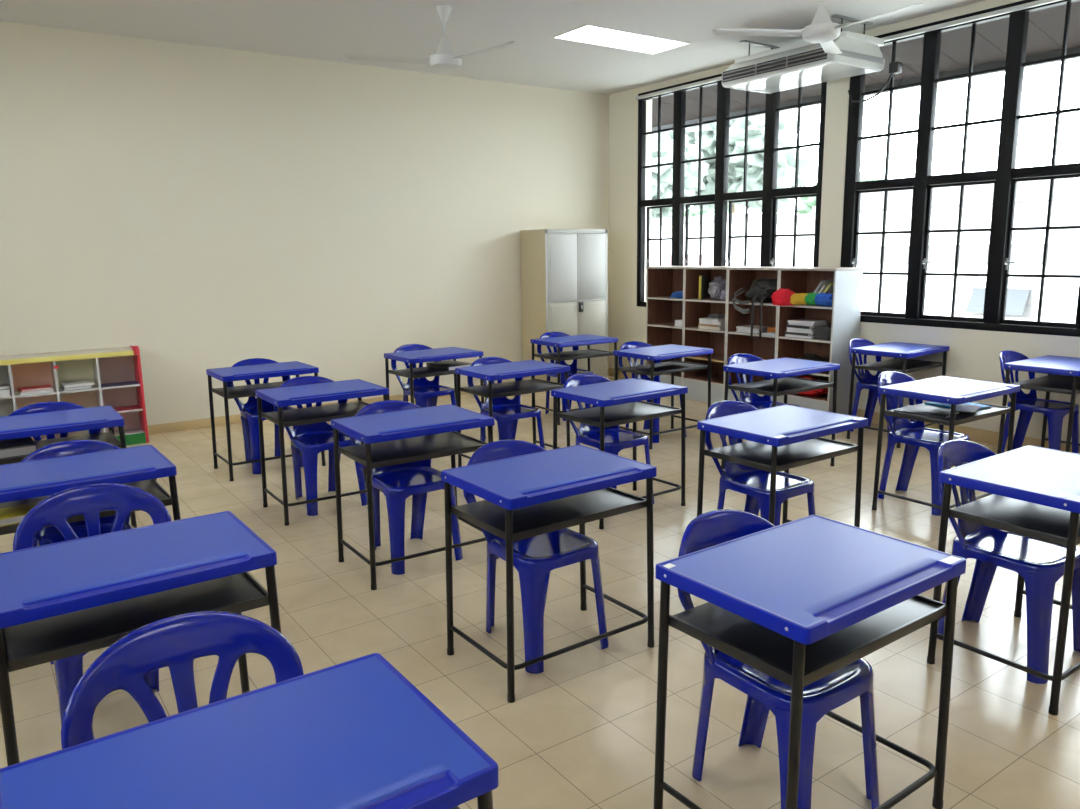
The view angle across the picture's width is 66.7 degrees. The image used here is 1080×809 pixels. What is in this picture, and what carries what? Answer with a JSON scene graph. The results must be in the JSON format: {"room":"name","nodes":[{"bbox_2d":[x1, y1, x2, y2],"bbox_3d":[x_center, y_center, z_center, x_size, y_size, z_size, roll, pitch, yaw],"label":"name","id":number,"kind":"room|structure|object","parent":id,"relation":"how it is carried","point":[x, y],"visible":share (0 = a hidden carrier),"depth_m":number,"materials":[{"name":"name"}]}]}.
{"room":"classroom","nodes":[
{"label":"classroom","id":0,"kind":"room"},
{"bbox_2d":[0,21,608,424],"bbox_3d":[-2.669,-1.566,7.660,8.843,3.433,0.220,-8,13,-34],"label":"wall","id":1,"kind":"structure","parent":0,"point":[198,208],"depth_m":7.56,"materials":[{"name":"beige paint"}]},
{"bbox_2d":[148,369,608,434],"bbox_3d":[-2.582,0.098,7.873,8.391,0.082,0.012,-8,13,-34],"label":"baseboard","id":2,"kind":"structure","parent":1,"relation":"attached to","point":[206,422],"depth_m":7.54,"materials":[{"name":"beige tile"}]},
{"bbox_2d":[0,0,983,94],"bbox_3d":[0.101,-2.518,3.422,8.843,0.120,9.963,-8,13,-34],"label":"ceiling","id":3,"kind":"structure","parent":0,"point":[327,30],"depth_m":6.57,"materials":[{"name":"white paint"}]},
{"bbox_2d":[345,5,515,79],"bbox_3d":[-0.589,-2.708,5.990,1.135,0.434,1.288,9,15,43],"label":"ceiling fan","id":4,"kind":"object","parent":3,"relation":"hanging from","point":[445,59],"visible":1,"depth_m":6.05,"materials":[{"name":"white metal"}]},
{"bbox_2d":[552,24,690,54],"bbox_3d":[0.717,-3.214,7.101,1.165,0.121,0.485,-8,13,-34],"label":"ceiling light","id":5,"kind":"object","parent":3,"relation":"attached to","point":[588,34],"visible":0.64,"depth_m":7.17,"materials":[{"name":"white plastic"}]},
{"bbox_2d":[721,14,884,93],"bbox_3d":[2.212,-2.964,6.976,0.706,0.381,1.166,-8,13,-34],"label":"air conditioner","id":6,"kind":"object","parent":3,"relation":"hanging from","point":[801,64],"visible":0.94,"depth_m":6.74,"materials":[{"name":"white plastic"}]},
{"bbox_2d":[722,48,826,82],"bbox_3d":[1.932,-2.819,6.827,0.016,0.090,1.080,-8,13,-34],"label":"air vent","id":7,"kind":"object","parent":6,"relation":"attached to","point":[811,57],"depth_m":6.79,"materials":[{"name":"grey plastic"}]},
{"bbox_2d":[712,0,925,53],"bbox_3d":[1.705,-2.638,5.428,1.135,0.434,1.288,-2,11,-4],"label":"ceiling fan","id":8,"kind":"object","parent":3,"relation":"hanging from","point":[822,30],"visible":1,"depth_m":5.42,"materials":[{"name":"white"}]},
{"bbox_2d":[0,376,1079,808],"bbox_3d":[0.153,0.875,4.059,8.843,0.120,9.963,-8,13,-34],"label":"floor","id":9,"kind":"structure","parent":0,"point":[579,732],"depth_m":3.15,"materials":[{"name":"beige tile"}]},
{"bbox_2d":[8,401,100,546],"bbox_3d":[-2.567,0.403,4.371,0.480,0.776,0.510,-8,13,-34],"label":"plastic chair","id":10,"kind":"object","parent":9,"relation":"on","point":[41,407],"visible":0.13,"depth_m":4.48,"materials":[{"name":"blue plastic"}]},
{"bbox_2d":[0,406,136,527],"bbox_3d":[-2.529,0.441,4.259,0.695,0.740,0.479,-8,13,-34],"label":"school desk","id":11,"kind":"object","parent":9,"relation":"on","point":[73,420],"visible":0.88,"depth_m":4.19,"materials":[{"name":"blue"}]},
{"bbox_2d":[0,437,36,458],"bbox_3d":[-2.650,0.217,4.086,0.220,0.050,0.260,-9,13,-37],"label":"book","id":12,"kind":"object","parent":11,"relation":"on","point":[11,448],"visible":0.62,"depth_m":4.03,"materials":[{"name":"grey"}]},
{"bbox_2d":[0,430,120,464],"bbox_3d":[-2.532,0.223,4.218,0.643,0.028,0.418,-8,13,-34],"label":"shelf","id":13,"kind":"object","parent":11,"relation":"attached to","point":[109,437],"depth_m":4.36,"materials":[{"name":"black metal"}]},
{"bbox_2d":[0,345,148,444],"bbox_3d":[-4.286,0.019,6.416,2.129,0.826,0.349,-8,13,-34],"label":"display shelf","id":14,"kind":"object","parent":9,"relation":"on","point":[115,374],"visible":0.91,"depth_m":6.77,"materials":[{"name":"yellow paint"}]},
{"bbox_2d":[21,440,133,664],"bbox_3d":[-1.882,0.573,3.411,0.480,0.776,0.510,-8,13,-35],"label":"plastic chair","id":15,"kind":"object","parent":9,"relation":"on","point":[47,535],"visible":0.25,"depth_m":3.49,"materials":[{"name":"blue plastic"}]},
{"bbox_2d":[0,445,180,534],"bbox_3d":[-1.836,0.613,3.292,0.695,0.740,0.478,-8,13,-35],"label":"school desk","id":16,"kind":"object","parent":9,"relation":"on","point":[140,467],"visible":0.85,"depth_m":3.21,"materials":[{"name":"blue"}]},
{"bbox_2d":[0,501,40,526],"bbox_3d":[-1.934,0.407,3.072,0.200,0.030,0.150,-10,14,-40],"label":"book","id":17,"kind":"object","parent":16,"relation":"on","point":[11,515],"visible":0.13,"depth_m":3.02,"materials":[{"name":"yellow paper"}]},
{"bbox_2d":[0,479,171,534],"bbox_3d":[-1.839,0.394,3.251,0.643,0.028,0.418,-8,13,-35],"label":"shelf","id":18,"kind":"object","parent":16,"relation":"attached to","point":[151,486],"depth_m":3.26,"materials":[{"name":"black metal"}]},
{"bbox_2d":[13,483,175,725],"bbox_3d":[-1.422,0.696,2.717,0.480,0.776,0.510,-8,13,-35],"label":"plastic chair","id":19,"kind":"object","parent":9,"relation":"on","point":[88,501],"visible":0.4,"depth_m":2.80,"materials":[{"name":"blue plastic"}]},
{"bbox_2d":[0,511,280,765],"bbox_3d":[-1.137,0.780,2.345,0.695,0.740,0.478,-8,13,-35],"label":"school desk","id":20,"kind":"object","parent":9,"relation":"on","point":[60,600],"visible":0.94,"depth_m":2.21,"materials":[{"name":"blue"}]},
{"bbox_2d":[3,572,268,671],"bbox_3d":[-1.140,0.562,2.304,0.643,0.028,0.418,-8,13,-35],"label":"shelf","id":21,"kind":"object","parent":20,"relation":"attached to","point":[37,642],"depth_m":2.20,"materials":[{"name":"black metal"}]},
{"bbox_2d":[61,611,303,748],"bbox_3d":[-0.656,0.882,1.667,0.480,0.776,0.510,-8,13,-34],"label":"plastic chair","id":22,"kind":"object","parent":9,"relation":"on","point":[174,642],"visible":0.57,"depth_m":1.77,"materials":[{"name":"blue plastic"}]},
{"bbox_2d":[0,653,498,808],"bbox_3d":[-0.470,0.949,1.389,0.695,0.740,0.478,-8,13,-34],"label":"school desk","id":23,"kind":"object","parent":9,"relation":"on","point":[356,733],"visible":1,"depth_m":1.35,"materials":[{"name":"blue plastic"}]},
{"bbox_2d":[227,358,302,473],"bbox_3d":[-2.041,0.065,6.123,0.480,0.776,0.510,-8,13,-34],"label":"plastic chair","id":24,"kind":"object","parent":9,"relation":"on","point":[249,410],"visible":0.39,"depth_m":6.14,"materials":[{"name":"blue plastic"}]},
{"bbox_2d":[206,361,325,480],"bbox_3d":[-2.012,0.101,6.029,0.695,0.740,0.479,-8,13,-34],"label":"school desk","id":25,"kind":"object","parent":9,"relation":"on","point":[238,373],"visible":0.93,"depth_m":5.88,"materials":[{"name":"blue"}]},
{"bbox_2d":[211,381,285,398],"bbox_3d":[-2.015,-0.117,5.987,0.643,0.028,0.418,-8,13,-34],"label":"shelf","id":26,"kind":"object","parent":25,"relation":"attached to","point":[245,390],"depth_m":5.92,"materials":[{"name":"black metal"}]},
{"bbox_2d":[274,376,367,515],"bbox_3d":[-1.378,0.234,5.172,0.480,0.776,0.510,-8,13,-35],"label":"plastic chair","id":27,"kind":"object","parent":9,"relation":"on","point":[314,438],"visible":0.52,"depth_m":5.14,"materials":[{"name":"blue plastic"}]},
{"bbox_2d":[255,379,388,525],"bbox_3d":[-1.327,0.269,5.076,0.695,0.740,0.478,-8,13,-33],"label":"school desk","id":28,"kind":"object","parent":9,"relation":"on","point":[280,397],"visible":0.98,"depth_m":4.94,"materials":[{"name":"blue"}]},
{"bbox_2d":[261,400,368,426],"bbox_3d":[-1.331,0.051,5.035,0.643,0.028,0.418,-8,13,-33],"label":"shelf","id":29,"kind":"object","parent":28,"relation":"attached to","point":[301,416],"depth_m":4.97,"materials":[{"name":"black metal"}]},
{"bbox_2d":[350,400,462,574],"bbox_3d":[-0.691,0.397,4.247,0.480,0.776,0.510,-8,13,-33],"label":"plastic chair","id":30,"kind":"object","parent":9,"relation":"on","point":[398,482],"visible":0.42,"depth_m":4.19,"materials":[{"name":"blue plastic"}]},
{"bbox_2d":[331,404,498,589],"bbox_3d":[-0.628,0.434,4.142,0.695,0.740,0.479,-8,13,-33],"label":"school desk","id":31,"kind":"object","parent":9,"relation":"on","point":[418,434],"visible":0.94,"depth_m":4.02,"materials":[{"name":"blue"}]},
{"bbox_2d":[338,431,486,468],"bbox_3d":[-0.631,0.216,4.101,0.643,0.028,0.418,-8,13,-33],"label":"shelf","id":32,"kind":"object","parent":31,"relation":"attached to","point":[394,452],"depth_m":4.05,"materials":[{"name":"black metal"}]},
{"bbox_2d":[391,344,457,431],"bbox_3d":[-0.968,-0.105,6.939,0.480,0.776,0.510,-9,13,-36],"label":"plastic chair","id":33,"kind":"object","parent":9,"relation":"on","point":[426,392],"visible":0.48,"depth_m":6.94,"materials":[{"name":"blue plastic"}]},
{"bbox_2d":[384,347,485,438],"bbox_3d":[-0.869,-0.064,6.811,0.695,0.740,0.479,-9,13,-36],"label":"school desk","id":34,"kind":"object","parent":9,"relation":"on","point":[448,353],"visible":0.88,"depth_m":6.65,"materials":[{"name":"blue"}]},
{"bbox_2d":[388,367,455,378],"bbox_3d":[-0.872,-0.282,6.770,0.643,0.028,0.418,-9,13,-36],"label":"shelf","id":35,"kind":"object","parent":34,"relation":"attached to","point":[420,372],"depth_m":6.62,"materials":[{"name":"black metal"}]},
{"bbox_2d":[426,360,471,370],"bbox_3d":[-0.757,-0.329,6.875,0.250,0.035,0.330,-10,14,-40],"label":"book","id":36,"kind":"object","parent":34,"relation":"on","point":[449,365],"visible":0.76,"depth_m":6.80,"materials":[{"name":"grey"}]},
{"bbox_2d":[467,357,544,448],"bbox_3d":[-0.246,0.061,5.998,0.480,0.776,0.510,-8,13,-35],"label":"plastic chair","id":37,"kind":"object","parent":9,"relation":"on","point":[507,412],"visible":0.48,"depth_m":5.96,"materials":[{"name":"blue plastic"}]},
{"bbox_2d":[455,360,569,466],"bbox_3d":[-0.189,0.099,5.891,0.695,0.740,0.478,-8,13,-35],"label":"school desk","id":38,"kind":"object","parent":9,"relation":"on","point":[509,370],"visible":0.86,"depth_m":5.79,"materials":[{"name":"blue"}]},
{"bbox_2d":[460,378,563,398],"bbox_3d":[-0.193,-0.120,5.850,0.643,0.028,0.418,-8,13,-35],"label":"shelf","id":39,"kind":"object","parent":38,"relation":"attached to","point":[533,385],"depth_m":5.79,"materials":[{"name":"black metal"}]},
{"bbox_2d":[463,440,608,673],"bbox_3d":[-0.022,0.567,3.287,0.480,0.776,0.510,-8,13,-35],"label":"plastic chair","id":40,"kind":"object","parent":9,"relation":"on","point":[534,557],"visible":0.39,"depth_m":3.19,"materials":[{"name":"blue plastic"}]},
{"bbox_2d":[441,445,656,702],"bbox_3d":[0.040,0.606,3.172,0.695,0.740,0.479,-8,13,-35],"label":"school desk","id":41,"kind":"object","parent":9,"relation":"on","point":[538,493],"visible":1,"depth_m":3.05,"materials":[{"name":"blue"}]},
{"bbox_2d":[451,487,646,541],"bbox_3d":[0.036,0.388,3.131,0.643,0.028,0.418,-8,13,-35],"label":"shelf","id":42,"kind":"object","parent":41,"relation":"attached to","point":[546,517],"depth_m":3.04,"materials":[{"name":"black metal"}]},
{"bbox_2d":[520,229,606,391],"bbox_3d":[0.291,-1.090,9.372,0.866,1.775,0.511,-8,13,-34],"label":"tall cabinet","id":43,"kind":"object","parent":9,"relation":"on","point":[564,271],"visible":0.76,"depth_m":9.13,"materials":[{"name":"beige metal"}]},
{"bbox_2d":[537,332,592,420],"bbox_3d":[0.253,-0.286,7.804,0.480,0.776,0.510,-8,13,-33],"label":"plastic chair","id":44,"kind":"object","parent":9,"relation":"on","point":[574,370],"visible":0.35,"depth_m":7.87,"materials":[{"name":"blue plastic"}]},
{"bbox_2d":[530,334,617,424],"bbox_3d":[0.324,-0.249,7.700,0.695,0.740,0.479,-8,13,-33],"label":"school desk","id":45,"kind":"object","parent":9,"relation":"on","point":[587,339],"visible":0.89,"depth_m":7.55,"materials":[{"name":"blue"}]},
{"bbox_2d":[534,348,612,360],"bbox_3d":[0.321,-0.468,7.659,0.643,0.028,0.418,-8,13,-33],"label":"shelf","id":46,"kind":"object","parent":45,"relation":"attached to","point":[587,353],"depth_m":7.59,"materials":[{"name":"black metal"}]},
{"bbox_2d":[562,373,653,503],"bbox_3d":[0.412,0.220,5.099,0.480,0.776,0.510,-9,13,-36],"label":"plastic chair","id":47,"kind":"object","parent":9,"relation":"on","point":[617,439],"visible":0.58,"depth_m":5.06,"materials":[{"name":"blue plastic"}]},
{"bbox_2d":[551,378,687,528],"bbox_3d":[0.479,0.268,4.937,0.695,0.740,0.478,-9,13,-36],"label":"school desk","id":48,"kind":"object","parent":9,"relation":"on","point":[620,402],"visible":0.94,"depth_m":4.85,"materials":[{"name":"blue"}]},
{"bbox_2d":[557,401,681,427],"bbox_3d":[0.475,0.050,4.896,0.643,0.028,0.418,-9,13,-36],"label":"shelf","id":49,"kind":"object","parent":48,"relation":"attached to","point":[620,414],"depth_m":4.84,"materials":[{"name":"black metal"}]},
{"bbox_2d":[618,341,686,442],"bbox_3d":[0.932,-0.124,6.888,0.480,0.776,0.510,-9,13,-35],"label":"plastic chair","id":50,"kind":"object","parent":9,"relation":"on","point":[631,344],"visible":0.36,"depth_m":6.96,"materials":[{"name":"blue plastic"}]},
{"bbox_2d":[613,344,712,448],"bbox_3d":[1.011,-0.083,6.759,0.695,0.740,0.478,-9,13,-35],"label":"school desk","id":51,"kind":"object","parent":9,"relation":"on","point":[671,351],"visible":0.91,"depth_m":6.64,"materials":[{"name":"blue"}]},
{"bbox_2d":[618,360,707,375],"bbox_3d":[1.007,-0.301,6.718,0.643,0.028,0.418,-9,13,-35],"label":"shelf","id":52,"kind":"object","parent":51,"relation":"attached to","point":[673,366],"depth_m":6.66,"materials":[{"name":"black metal"}]},
{"bbox_2d":[646,266,699,396],"bbox_3d":[1.485,-0.804,8.870,0.385,1.362,0.571,-8,13,-34],"label":"bookcase","id":53,"kind":"object","parent":9,"relation":"on","point":[662,311],"visible":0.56,"depth_m":9.02,"materials":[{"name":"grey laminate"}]},
{"bbox_2d":[683,266,751,403],"bbox_3d":[1.818,-0.721,8.402,0.385,1.362,0.584,-8,13,-34],"label":"bookcase","id":54,"kind":"object","parent":9,"relation":"on","point":[695,308],"visible":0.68,"depth_m":8.53,"materials":[{"name":"grey laminate"}]},
{"bbox_2d":[699,275,706,298],"bbox_3d":[1.681,-1.211,8.457,0.026,0.240,0.223,4,12,26],"label":"folder","id":55,"kind":"object","parent":54,"relation":"on","point":[703,278],"visible":1,"depth_m":8.41,"materials":[{"name":"yellow"}]},
{"bbox_2d":[708,276,725,299],"bbox_3d":[1.806,-1.179,8.286,0.236,0.236,0.201,-8,13,-34],"label":"plastic bag","id":56,"kind":"object","parent":54,"relation":"on","point":[718,284],"visible":0.84,"depth_m":8.22,"materials":[{"name":"grey plastic"}]},
{"bbox_2d":[726,267,792,400],"bbox_3d":[2.163,-0.635,7.917,0.385,1.362,0.612,-8,13,-34],"label":"bookcase","id":57,"kind":"object","parent":9,"relation":"on","point":[765,348],"visible":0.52,"depth_m":8.08,"materials":[{"name":"grey laminate"}]},
{"bbox_2d":[736,325,769,333],"bbox_3d":[2.072,-0.733,7.966,0.247,0.054,0.268,-11,15,-43],"label":"paper stack","id":58,"kind":"object","parent":57,"relation":"on","point":[746,328],"visible":0.79,"depth_m":7.91,"materials":[{"name":"white paper"}]},
{"bbox_2d":[732,278,776,339],"bbox_3d":[2.126,-0.921,7.814,0.344,0.565,0.528,-8,13,-34],"label":"backpack","id":59,"kind":"object","parent":57,"relation":"on","point":[762,289],"visible":0.8,"depth_m":7.71,"materials":[{"name":"black fabric"}]},
{"bbox_2d":[705,400,815,525],"bbox_3d":[1.089,0.398,4.096,0.480,0.776,0.510,-8,13,-35],"label":"plastic chair","id":60,"kind":"object","parent":9,"relation":"on","point":[752,482],"visible":0.53,"depth_m":4.06,"materials":[{"name":"blue plastic"}]},
{"bbox_2d":[727,353,799,443],"bbox_3d":[1.623,0.039,5.963,0.480,0.776,0.510,-8,13,-34],"label":"plastic chair","id":61,"kind":"object","parent":9,"relation":"on","point":[759,402],"visible":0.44,"depth_m":6.06,"materials":[{"name":"blue plastic"}]},
{"bbox_2d":[677,509,879,808],"bbox_3d":[0.658,0.738,2.326,0.480,0.776,0.510,-8,13,-35],"label":"plastic chair","id":62,"kind":"object","parent":9,"relation":"on","point":[765,693],"visible":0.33,"depth_m":2.25,"materials":[{"name":"blue plastic"}]},
{"bbox_2d":[721,358,839,468],"bbox_3d":[1.697,0.086,5.804,0.695,0.740,0.479,-8,13,-34],"label":"school desk","id":63,"kind":"object","parent":9,"relation":"on","point":[782,371],"visible":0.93,"depth_m":5.70,"materials":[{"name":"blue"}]},
{"bbox_2d":[728,377,833,395],"bbox_3d":[1.694,-0.132,5.763,0.643,0.028,0.418,-8,13,-34],"label":"shelf","id":64,"kind":"object","parent":63,"relation":"attached to","point":[788,385],"depth_m":5.71,"materials":[{"name":"black metal"}]},
{"bbox_2d":[697,405,867,527],"bbox_3d":[1.163,0.437,3.980,0.695,0.740,0.478,-8,13,-35],"label":"school desk","id":65,"kind":"object","parent":9,"relation":"on","point":[783,437],"visible":0.88,"depth_m":3.87,"materials":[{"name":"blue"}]},
{"bbox_2d":[705,437,858,471],"bbox_3d":[1.160,0.219,3.939,0.643,0.028,0.418,-8,13,-35],"label":"shelf","id":66,"kind":"object","parent":65,"relation":"attached to","point":[757,455],"depth_m":3.86,"materials":[{"name":"black metal"}]},
{"bbox_2d":[654,515,965,808],"bbox_3d":[0.716,0.775,2.217,0.695,0.740,0.478,-8,13,-35],"label":"school desk","id":67,"kind":"object","parent":9,"relation":"on","point":[798,602],"visible":0.97,"depth_m":2.09,"materials":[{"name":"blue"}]},
{"bbox_2d":[669,595,947,686],"bbox_3d":[0.713,0.557,2.176,0.643,0.028,0.418,-8,13,-35],"label":"shelf","id":68,"kind":"object","parent":67,"relation":"attached to","point":[770,652],"depth_m":2.04,"materials":[{"name":"black metal"}]},
{"bbox_2d":[776,267,862,414],"bbox_3d":[2.510,-0.549,7.430,0.385,1.362,0.592,-8,13,-34],"label":"bookcase","id":69,"kind":"object","parent":9,"relation":"on","point":[843,317],"visible":0.71,"depth_m":7.29,"materials":[{"name":"grey laminate"}]},
{"bbox_2d":[771,288,832,306],"bbox_3d":[2.351,-0.950,7.244,0.594,0.155,0.223,4,12,26],"label":"toy","id":70,"kind":"object","parent":69,"relation":"on","point":[782,296],"visible":0.94,"depth_m":7.25,"materials":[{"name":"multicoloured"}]},
{"bbox_2d":[799,376,827,395],"bbox_3d":[2.460,-0.177,7.502,0.233,0.175,0.391,-8,13,-34],"label":"bag","id":71,"kind":"object","parent":69,"relation":"on","point":[818,392],"visible":0.26,"depth_m":7.39,"materials":[{"name":"red fabric"}]},
{"bbox_2d":[849,338,914,438],"bbox_3d":[2.842,-0.150,6.867,0.480,0.776,0.510,-9,13,-38],"label":"plastic chair","id":72,"kind":"object","parent":9,"relation":"on","point":[866,380],"visible":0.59,"depth_m":6.96,"materials":[{"name":"blue"}]},
{"bbox_2d":[846,342,948,447],"bbox_3d":[2.912,-0.098,6.684,0.695,0.740,0.478,-9,13,-38],"label":"school desk","id":73,"kind":"object","parent":9,"relation":"on","point":[897,350],"visible":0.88,"depth_m":6.58,"materials":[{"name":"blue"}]},
{"bbox_2d":[855,358,943,373],"bbox_3d":[2.909,-0.316,6.643,0.643,0.028,0.418,-9,13,-38],"label":"shelf","id":74,"kind":"object","parent":73,"relation":"attached to","point":[895,364],"depth_m":6.59,"materials":[{"name":"black metal"}]},
{"bbox_2d":[878,371,969,515],"bbox_3d":[2.317,0.210,4.997,0.480,0.776,0.510,-9,13,-36],"label":"plastic chair","id":75,"kind":"object","parent":9,"relation":"on","point":[914,435],"visible":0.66,"depth_m":5.04,"materials":[{"name":"blue plastic"}]},
{"bbox_2d":[872,376,1019,509],"bbox_3d":[2.388,0.257,4.840,0.695,0.740,0.478,-8,13,-33],"label":"school desk","id":76,"kind":"object","parent":9,"relation":"on","point":[954,391],"visible":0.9,"depth_m":4.72,"materials":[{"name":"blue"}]},
{"bbox_2d":[893,405,959,418],"bbox_3d":[2.227,0.041,4.727,0.210,0.012,0.290,-11,15,-43],"label":"book","id":77,"kind":"object","parent":76,"relation":"on","point":[909,409],"visible":0.93,"depth_m":4.70,"materials":[{"name":"grey paper"}]},
{"bbox_2d":[884,402,1010,425],"bbox_3d":[2.384,0.038,4.799,0.643,0.028,0.418,-8,13,-33],"label":"shelf","id":78,"kind":"object","parent":76,"relation":"attached to","point":[963,417],"depth_m":4.66,"materials":[{"name":"black metal"}]},
{"bbox_2d":[924,401,991,409],"bbox_3d":[2.504,0.003,4.912,0.220,0.010,0.290,-6,12,-27],"label":"folder","id":79,"kind":"object","parent":76,"relation":"on","point":[945,405],"visible":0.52,"depth_m":4.90,"materials":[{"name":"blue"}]},
{"bbox_2d":[927,445,1079,715],"bbox_3d":[1.866,0.602,3.043,0.695,0.740,0.478,-8,13,-34],"label":"school desk","id":80,"kind":"object","parent":9,"relation":"on","point":[1035,490],"visible":1,"depth_m":2.90,"materials":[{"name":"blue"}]},
{"bbox_2d":[949,494,1079,546],"bbox_3d":[1.863,0.384,3.002,0.643,0.028,0.418,-8,13,-34],"label":"shelf","id":81,"kind":"object","parent":80,"relation":"attached to","point":[1037,521],"depth_m":2.90,"materials":[{"name":"black metal"}]},
{"bbox_2d":[937,440,1079,683],"bbox_3d":[1.793,0.563,3.163,0.480,0.776,0.510,-8,13,-34],"label":"plastic chair","id":82,"kind":"object","parent":9,"relation":"on","point":[1041,564],"visible":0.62,"depth_m":3.12,"materials":[{"name":"blue plastic"}]},
{"bbox_2d":[997,355,1079,453],"bbox_3d":[3.605,0.074,5.710,0.695,0.740,0.478,-8,13,-35],"label":"school desk","id":83,"kind":"object","parent":9,"relation":"on","point":[1063,372],"visible":0.91,"depth_m":5.60,"materials":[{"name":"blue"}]},
{"bbox_2d":[1009,374,1079,393],"bbox_3d":[3.601,-0.144,5.669,0.643,0.028,0.418,-8,13,-35],"label":"shelf","id":84,"kind":"object","parent":83,"relation":"attached to","point":[1051,382],"depth_m":5.61,"materials":[{"name":"black metal"}]},
{"bbox_2d":[999,350,1078,453],"bbox_3d":[3.567,0.021,5.902,0.480,0.776,0.510,-8,13,-35],"label":"plastic chair","id":85,"kind":"object","parent":9,"relation":"on","point":[1055,411],"visible":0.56,"depth_m":5.90,"materials":[{"name":"blue plastic"}]},
{"bbox_2d":[609,0,1079,442],"bbox_3d":[3.657,-1.380,6.153,0.220,3.433,9.523,-8,13,-34],"label":"wall","id":86,"kind":"structure","parent":0,"point":[972,354],"depth_m":7.32,"materials":[{"name":"beige paint"}]},
{"bbox_2d":[635,74,826,306],"bbox_3d":[1.869,-2.154,8.468,0.165,2.383,2.506,-8,13,-34],"label":"window","id":87,"kind":"structure","parent":86,"relation":"in","point":[769,196],"depth_m":8.44,"materials":[{"name":"black paint"}]},
{"bbox_2d":[643,96,672,198],"bbox_3d":[1.324,-2.847,9.120,0.024,1.095,0.507,-8,13,-34],"label":"window pane","id":88,"kind":"object","parent":87,"relation":"attached to","point":[659,130],"depth_m":9.18,"materials":[{"name":"clear glass"}]},
{"bbox_2d":[682,87,715,194],"bbox_3d":[1.683,-2.758,8.616,0.024,1.095,0.507,-8,13,-34],"label":"window pane","id":89,"kind":"object","parent":87,"relation":"attached to","point":[700,123],"depth_m":8.68,"materials":[{"name":"clear glass"}]},
{"bbox_2d":[726,91,764,191],"bbox_3d":[2.042,-2.669,8.112,0.024,1.095,0.507,-8,13,-34],"label":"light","id":90,"kind":"object","parent":87,"relation":"attached to","point":[747,114],"depth_m":8.16,"materials":[{"name":"clear glass"}]},
{"bbox_2d":[775,87,820,186],"bbox_3d":[2.400,-2.580,7.608,0.024,1.095,0.507,-8,13,-34],"label":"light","id":91,"kind":"object","parent":87,"relation":"attached to","point":[777,94],"depth_m":7.64,"materials":[{"name":"clear glass"}]},
{"bbox_2d":[609,367,1079,453],"bbox_3d":[3.590,0.270,6.390,0.012,0.105,9.511,-8,13,-34],"label":"baseboard","id":92,"kind":"structure","parent":86,"relation":"attached to","point":[975,434],"depth_m":6.54,"materials":[{"name":"beige tile"}]},
{"bbox_2d":[652,1,1079,126],"bbox_3d":[3.959,-3.062,6.561,1.139,0.300,10.915,-8,13,-34],"label":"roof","id":93,"kind":"object","parent":86,"relation":"attached to","point":[1045,26],"depth_m":7.33,"materials":[{"name":"paint"}]},
{"bbox_2d":[652,46,1079,134],"bbox_3d":[4.432,-2.990,6.963,0.140,0.125,11.000,-8,13,-34],"label":"trim","id":94,"kind":"structure","parent":86,"relation":"attached to","point":[1074,50],"depth_m":8.00,"materials":[{"name":"black"}]},
{"bbox_2d":[848,61,901,102],"bbox_3d":[2.788,-2.691,6.881,0.075,0.264,0.488,-8,13,-34],"label":"cable box","id":95,"kind":"object","parent":86,"relation":"attached to","point":[894,67],"visible":1,"depth_m":6.71,"materials":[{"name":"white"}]},
{"bbox_2d":[840,0,1079,336],"bbox_3d":[3.485,-1.745,6.157,0.120,2.383,2.732,-8,13,-34],"label":"window","id":96,"kind":"structure","parent":86,"relation":"in","point":[1005,178],"depth_m":6.41,"materials":[{"name":"black paint"}]},
{"bbox_2d":[859,42,920,178],"bbox_3d":[2.931,-2.447,6.862,0.024,1.095,0.550,-8,13,-34],"label":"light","id":97,"kind":"object","parent":96,"relation":"attached to","point":[862,93],"depth_m":6.87,"materials":[{"name":"clear glass"}]},
{"bbox_2d":[932,23,1004,172],"bbox_3d":[3.308,-2.354,6.332,0.024,1.095,0.550,-8,13,-34],"label":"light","id":98,"kind":"object","parent":96,"relation":"attached to","point":[936,45],"depth_m":6.35,"materials":[{"name":"clear glass"}]},
{"bbox_2d":[1017,1,1079,164],"bbox_3d":[3.685,-2.260,5.801,0.024,1.095,0.550,-8,13,-34],"label":"window pane","id":99,"kind":"object","parent":96,"relation":"attached to","point":[1024,17],"depth_m":5.88,"materials":[{"name":"clear glass"}]},
{"label":"outside","id":100,"kind":"structure","parent":0,"visible":0},
{"bbox_3d":[6.210,-1.388,35.169,130.000,0.150,130.000,-8,13,-34],"label":"ground","id":101,"kind":"structure","parent":100,"visible":0},
{"bbox_2d":[651,131,709,218],"bbox_3d":[8.446,-14.826,65.936,10.701,14.840,11.524,-3,11,-11],"label":"tree","id":102,"kind":"object","parent":101,"relation":"on","point":[666,149],"visible":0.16,"depth_m":62.81,"materials":[{"name":"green plant"}]},
{"bbox_2d":[651,213,814,266],"bbox_3d":[3.372,-6.209,43.456,9.200,6.350,27.000,-8,13,-34],"label":"building","id":103,"kind":"structure","parent":101,"relation":"on","point":[785,222],"depth_m":31.83,"materials":[{"name":"white"}]},
{"bbox_2d":[685,110,816,213],"bbox_3d":[17.701,-17.810,71.093,13.292,18.518,13.769,-3,11,-9],"label":"tree","id":104,"kind":"object","parent":101,"relation":"on","point":[786,159],"visible":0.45,"depth_m":66.55,"materials":[{"name":"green plant"}]},
{"bbox_2d":[793,172,883,214],"bbox_3d":[18.443,-9.121,49.566,6.971,9.386,7.271,-3,11,-11],"label":"tree","id":105,"kind":"object","parent":101,"relation":"on","point":[807,202],"visible":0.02,"depth_m":47.78,"materials":[{"name":"green plant"}]},
{"bbox_2d":[812,177,1079,322],"bbox_3d":[18.066,-0.339,10.621,7.400,6.500,29.300,-8,13,-34],"label":"building","id":106,"kind":"structure","parent":101,"relation":"on","point":[1060,296],"depth_m":17.54,"materials":[{"name":"white"}]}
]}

